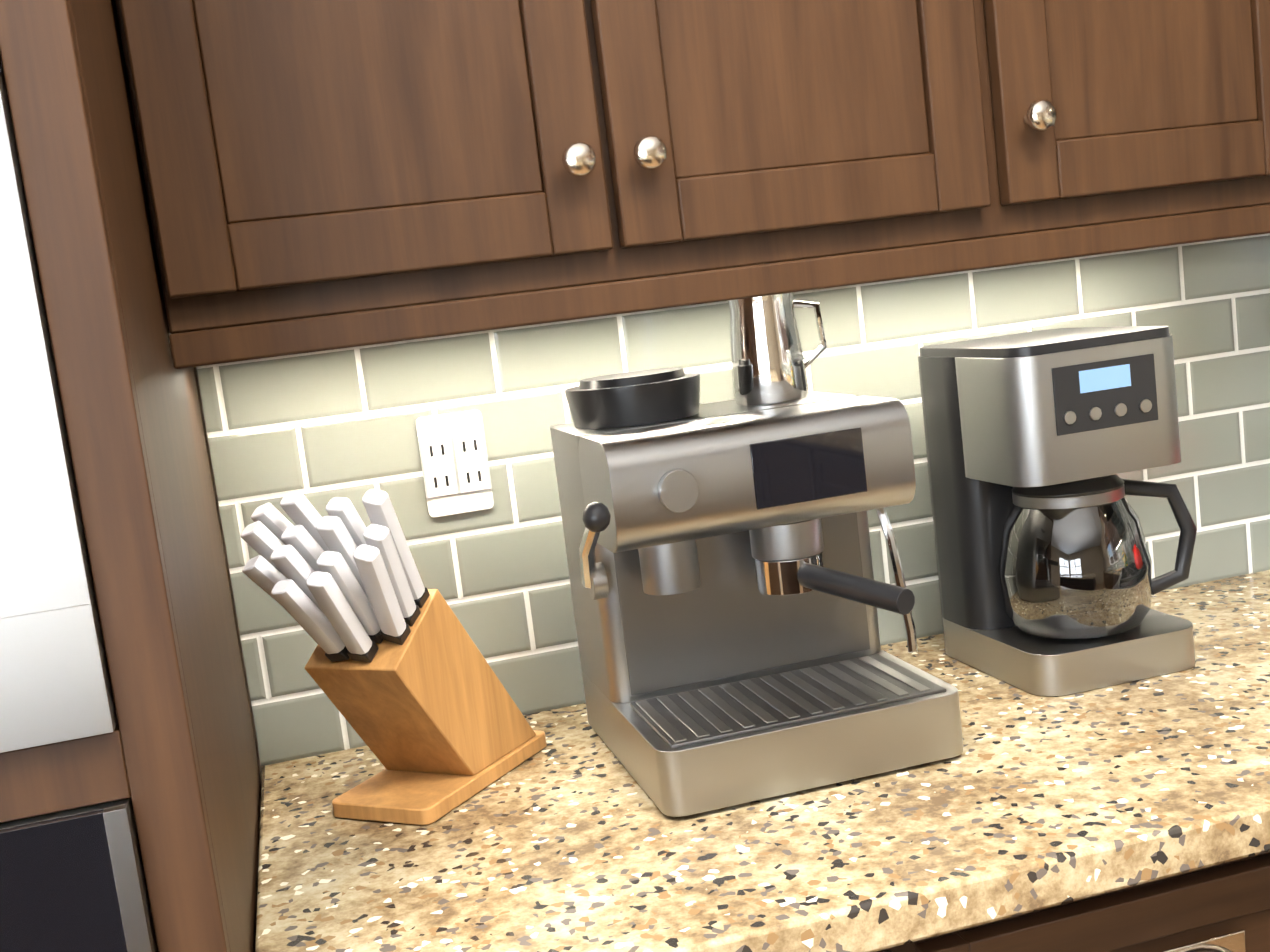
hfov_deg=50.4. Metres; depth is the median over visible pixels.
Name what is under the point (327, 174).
upper cabinet
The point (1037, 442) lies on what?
coffee maker
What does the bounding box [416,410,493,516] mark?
electrical outlet
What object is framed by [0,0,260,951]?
tall cabinet
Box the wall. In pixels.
[194,367,1260,778]
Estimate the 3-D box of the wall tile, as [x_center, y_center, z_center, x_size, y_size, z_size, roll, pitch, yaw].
[0.209,-0.017,1.656,1.376,0.490,0.006,-9,8,-14]
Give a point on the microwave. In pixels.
(55, 684)
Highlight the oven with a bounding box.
[0,797,157,951]
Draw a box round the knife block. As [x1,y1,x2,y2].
[241,489,546,824]
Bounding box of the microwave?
[0,55,117,752]
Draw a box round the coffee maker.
[918,326,1196,695]
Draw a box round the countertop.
[255,570,1269,951]
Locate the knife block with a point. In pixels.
(399, 670)
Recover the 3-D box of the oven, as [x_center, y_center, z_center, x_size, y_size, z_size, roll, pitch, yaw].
[-0.691,0.594,1.007,0.749,0.706,0.552,-9,8,-14]
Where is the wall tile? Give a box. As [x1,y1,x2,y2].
[196,233,1269,765]
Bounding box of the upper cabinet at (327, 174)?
[115,0,1269,368]
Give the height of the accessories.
0.118 m
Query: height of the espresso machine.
0.340 m
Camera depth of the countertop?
1.16 m
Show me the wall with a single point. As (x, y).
(230, 577)
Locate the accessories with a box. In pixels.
[565,292,826,428]
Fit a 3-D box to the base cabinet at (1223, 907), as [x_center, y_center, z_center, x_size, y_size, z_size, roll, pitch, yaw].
[0.248,0.746,1.403,1.103,0.874,0.650,-9,8,-14]
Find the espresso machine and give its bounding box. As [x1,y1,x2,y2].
[550,391,962,816]
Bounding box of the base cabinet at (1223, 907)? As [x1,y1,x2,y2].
[876,852,1269,951]

